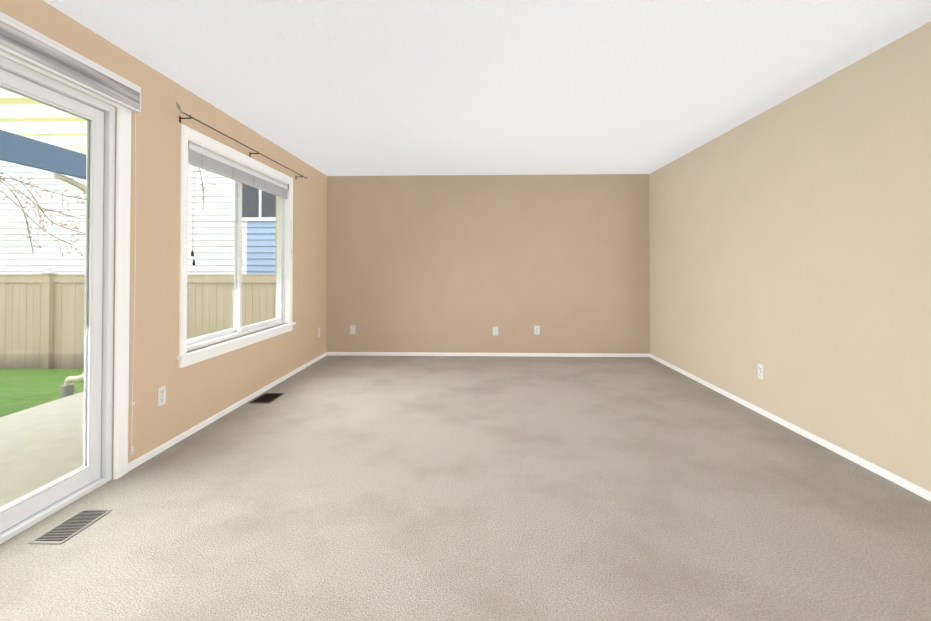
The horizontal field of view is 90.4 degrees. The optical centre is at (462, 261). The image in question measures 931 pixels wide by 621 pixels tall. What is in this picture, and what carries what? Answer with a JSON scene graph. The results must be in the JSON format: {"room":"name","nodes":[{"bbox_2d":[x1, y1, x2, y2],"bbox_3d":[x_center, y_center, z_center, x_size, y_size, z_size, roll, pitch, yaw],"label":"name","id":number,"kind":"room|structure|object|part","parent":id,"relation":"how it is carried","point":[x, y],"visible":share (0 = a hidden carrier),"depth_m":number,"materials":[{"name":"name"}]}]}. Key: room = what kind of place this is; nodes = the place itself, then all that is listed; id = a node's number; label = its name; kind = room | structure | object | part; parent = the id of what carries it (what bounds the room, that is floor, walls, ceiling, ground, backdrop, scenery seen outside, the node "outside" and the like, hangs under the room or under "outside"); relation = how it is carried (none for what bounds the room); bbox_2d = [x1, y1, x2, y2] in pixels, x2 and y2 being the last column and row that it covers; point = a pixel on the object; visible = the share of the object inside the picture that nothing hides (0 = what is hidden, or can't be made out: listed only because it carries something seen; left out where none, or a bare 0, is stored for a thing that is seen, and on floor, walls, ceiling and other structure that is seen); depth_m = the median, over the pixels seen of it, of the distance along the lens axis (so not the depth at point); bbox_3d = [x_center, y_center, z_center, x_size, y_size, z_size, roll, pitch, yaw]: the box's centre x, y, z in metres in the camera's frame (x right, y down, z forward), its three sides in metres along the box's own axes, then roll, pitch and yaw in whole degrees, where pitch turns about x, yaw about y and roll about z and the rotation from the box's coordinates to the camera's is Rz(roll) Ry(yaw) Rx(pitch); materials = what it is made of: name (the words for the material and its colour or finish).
{"room":"empty living room","nodes":[
{"label":"empty living room","id":0,"kind":"room"},
{"bbox_2d":[0,0,326,478],"bbox_3d":[-2.064,-0.009,1.997,0.150,2.460,9.000,0,-1,2],"label":"wall","id":1,"kind":"structure","parent":0,"point":[199,392],"depth_m":3.10,"materials":[{"name":"paint"}]},
{"bbox_2d":[0,69,103,532],"bbox_3d":[-2.021,0.172,2.146,0.078,2.041,0.876,0,-1,2],"label":"door","id":2,"kind":"structure","parent":1,"relation":"in","point":[17,511],"depth_m":2.51,"materials":[{"name":"white plastic"}]},
{"bbox_2d":[0,50,130,543],"bbox_3d":[-2.057,0.115,1.730,0.161,2.205,1.980,0,-1,2],"label":"door frame","id":3,"kind":"structure","parent":1,"relation":"attached to","point":[31,75],"depth_m":2.59,"materials":[{"name":"white"}]},
{"bbox_2d":[0,12,140,112],"bbox_3d":[-1.970,-0.976,1.704,0.056,0.154,2.101,0,-1,2],"label":"valance","id":4,"kind":"object","parent":1,"relation":"attached to","point":[23,42],"visible":0.98,"depth_m":2.24,"materials":[{"name":"white plastic"}]},
{"bbox_2d":[130,112,135,454],"bbox_3d":[-1.937,0.124,2.728,0.020,2.023,0.022,0,-1,2],"label":"blind cord","id":5,"kind":"object","parent":4,"relation":"hanging from","point":[132,449],"visible":1,"depth_m":2.73,"materials":[{"name":"white fabric"}]},
{"bbox_2d":[157,385,165,406],"bbox_3d":[-1.954,0.872,3.007,0.009,0.120,0.074,0,-1,2],"label":"duplex electrical outlet","id":6,"kind":"object","parent":1,"relation":"attached to","point":[161,395],"visible":1,"depth_m":3.00,"materials":[{"name":"white plastic"}]},
{"bbox_2d":[128,352,327,471],"bbox_3d":[-1.905,1.231,4.500,0.018,0.046,3.595,0,-1,2],"label":"baseboard","id":7,"kind":"structure","parent":1,"relation":"attached to","point":[168,444],"depth_m":3.52,"materials":[{"name":"white paint"}]},
{"bbox_2d":[176,124,295,367],"bbox_3d":[-1.967,-0.099,4.166,0.165,1.688,1.994,0,-1,2],"label":"sliding window","id":8,"kind":"structure","parent":1,"relation":"in","point":[237,330],"depth_m":4.11,"materials":[{"name":"white plastic"}]},
{"bbox_3d":[-2.042,-0.112,3.737,0.005,1.400,0.808,0,-1,2],"label":"sash fixed glass","id":9,"kind":"part","parent":8,"relation":"part of","materials":[{"name":"clear glass"}]},
{"bbox_2d":[188,140,288,198],"bbox_3d":[-1.942,-0.779,4.174,0.032,0.159,1.772,0,-1,2],"label":"window blind","id":10,"kind":"object","parent":8,"relation":"attached to","point":[199,158],"visible":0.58,"depth_m":3.91,"materials":[{"name":"white plastic"}]},
{"bbox_2d":[191,164,292,264],"bbox_3d":[-1.913,-0.333,4.217,0.032,0.740,1.783,0,-1,2],"label":"blind cord","id":11,"kind":"object","parent":10,"relation":"hanging from","point":[192,254],"visible":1,"depth_m":3.36,"materials":[{"name":"white fabric"}]},
{"bbox_3d":[-1.981,-0.100,4.578,0.005,1.400,0.848,0,-1,2],"label":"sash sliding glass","id":12,"kind":"part","parent":8,"relation":"part of","materials":[{"name":"clear glass"}]},
{"bbox_2d":[176,101,307,179],"bbox_3d":[-1.879,-0.998,4.235,0.086,0.095,2.388,0,-1,2],"label":"curtain rod","id":13,"kind":"object","parent":1,"relation":"attached to","point":[189,116],"visible":1,"depth_m":3.63,"materials":[{"name":"grey metal"}]},
{"bbox_2d":[0,355,930,620],"bbox_3d":[0.200,1.295,1.912,4.680,0.150,9.000,0,-1,2],"label":"floor","id":14,"kind":"structure","parent":0,"point":[415,488],"depth_m":2.23,"materials":[{"name":"carpet"}]},
{"bbox_2d":[29,509,111,544],"bbox_3d":[-1.800,1.219,2.138,0.144,0.006,0.280,0,-1,2],"label":"floor air vent","id":15,"kind":"object","parent":14,"relation":"on","point":[69,528],"visible":1,"depth_m":2.12,"materials":[{"name":"silver metal"}]},
{"bbox_2d":[249,393,283,402],"bbox_3d":[-1.784,1.247,4.233,0.185,0.006,0.310,0,-1,2],"label":"floor air vent","id":16,"kind":"object","parent":14,"relation":"on","point":[267,397],"visible":1,"depth_m":4.23,"materials":[{"name":"grey metal"}]},
{"bbox_2d":[43,0,930,175],"bbox_3d":[0.200,-1.315,1.946,4.680,0.150,9.000,0,-1,2],"label":"ceiling","id":17,"kind":"structure","parent":0,"point":[429,87],"depth_m":2.92,"materials":[{"name":"white paint"}]},
{"bbox_2d":[326,174,649,353],"bbox_3d":[0.332,0.048,6.351,4.380,2.460,0.150,0,-1,2],"label":"wall","id":18,"kind":"structure","parent":0,"point":[443,263],"depth_m":6.28,"materials":[{"name":"paint"}]},
{"bbox_2d":[350,325,355,333],"bbox_3d":[-1.494,0.927,6.316,0.074,0.120,0.007,0,-1,2],"label":"outlet","id":19,"kind":"object","parent":18,"relation":"attached to","point":[352,329],"visible":1,"depth_m":6.31,"materials":[{"name":"white plastic"}]},
{"bbox_2d":[328,352,647,356],"bbox_3d":[0.315,1.254,6.254,4.350,0.046,0.013,0,-1,2],"label":"baseboard","id":20,"kind":"structure","parent":18,"relation":"attached to","point":[329,353],"depth_m":6.25,"materials":[{"name":"white paint"}]},
{"bbox_2d":[493,327,497,335],"bbox_3d":[0.450,0.937,6.253,0.074,0.120,0.016,0,-1,2],"label":"outlet","id":21,"kind":"object","parent":18,"relation":"attached to","point":[495,331],"visible":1,"depth_m":6.25,"materials":[{"name":"white plastic"}]},
{"bbox_2d":[534,326,539,334],"bbox_3d":[1.010,0.921,6.240,0.074,0.120,0.009,0,-1,2],"label":"duplex electrical outlet","id":22,"kind":"object","parent":18,"relation":"attached to","point":[536,330],"visible":1,"depth_m":6.24,"materials":[{"name":"white plastic"}]},
{"bbox_2d":[649,21,930,491],"bbox_3d":[2.463,-0.011,1.861,0.150,2.460,9.000,0,-1,2],"label":"wall","id":23,"kind":"structure","parent":0,"point":[790,244],"depth_m":3.13,"materials":[{"name":"paint"}]},
{"bbox_2d":[758,364,763,379],"bbox_3d":[2.442,0.899,3.781,0.009,0.120,0.074,0,-1,2],"label":"duplex electrical outlet","id":24,"kind":"object","parent":23,"relation":"attached to","point":[760,371],"visible":1,"depth_m":3.77,"materials":[{"name":"white plastic"}]},
{"bbox_2d":[648,354,930,501],"bbox_3d":[2.380,1.196,1.848,0.018,0.046,8.700,0,-1,2],"label":"baseboard","id":25,"kind":"structure","parent":23,"relation":"attached to","point":[876,469],"depth_m":3.12,"materials":[{"name":"white paint"}]},
{"label":"outside","id":26,"kind":"structure","parent":0,"visible":0},
{"bbox_2d":[0,368,83,416],"bbox_3d":[-12.498,1.717,4.338,23.000,0.660,24.000,0,-1,2],"label":"grass","id":27,"kind":"structure","parent":26,"point":[13,375],"depth_m":6.37,"materials":[{"name":"green plant"}]},
{"bbox_2d":[0,168,215,256],"bbox_3d":[-6.877,-0.478,7.494,5.471,5.049,0.752,0,-1,2],"label":"tree","id":28,"kind":"object","parent":27,"relation":"on","point":[39,207],"depth_m":7.42,"materials":[{"name":"brown plant"}]},
{"bbox_2d":[0,160,246,273],"bbox_3d":[-15.484,-1.962,11.572,20.600,8.664,0.216,0,-1,2],"label":"siding","id":29,"kind":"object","parent":27,"relation":"on","point":[207,219],"depth_m":11.28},
{"bbox_2d":[0,268,274,368],"bbox_3d":[-7.151,1.096,8.953,11.543,1.965,0.164,0,-1,2],"label":"fence","id":30,"kind":"object","parent":27,"relation":"on","point":[21,311],"depth_m":9.00,"materials":[{"name":"brown wood"}]},
{"bbox_2d":[247,221,275,273],"bbox_3d":[-2.240,-1.967,11.175,5.900,8.664,0.216,0,-1,2],"label":"siding","id":31,"kind":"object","parent":27,"relation":"on","point":[255,264],"depth_m":11.13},
{"bbox_2d":[230,180,275,220],"bbox_3d":[-4.603,-1.744,11.120,1.940,1.530,0.060,0,-1,2],"label":"window","id":32,"kind":"structure","parent":31,"relation":"attached to","point":[253,204],"depth_m":11.13,"materials":[{"name":"grey"}]},
{"bbox_2d":[0,392,83,506],"bbox_3d":[-3.160,1.411,-0.265,1.905,0.250,11.350,0,-1,2],"label":"patio slab","id":33,"kind":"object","parent":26,"point":[68,447],"depth_m":3.36,"materials":[{"name":"concrete"}]},
{"bbox_2d":[0,88,192,397],"bbox_3d":[-3.347,0.149,-0.393,2.270,2.830,11.050,0,-1,2],"label":"patio cover","id":34,"kind":"object","parent":33,"relation":"on","point":[56,123],"depth_m":3.92,"materials":[{"name":"blue"}]}
]}

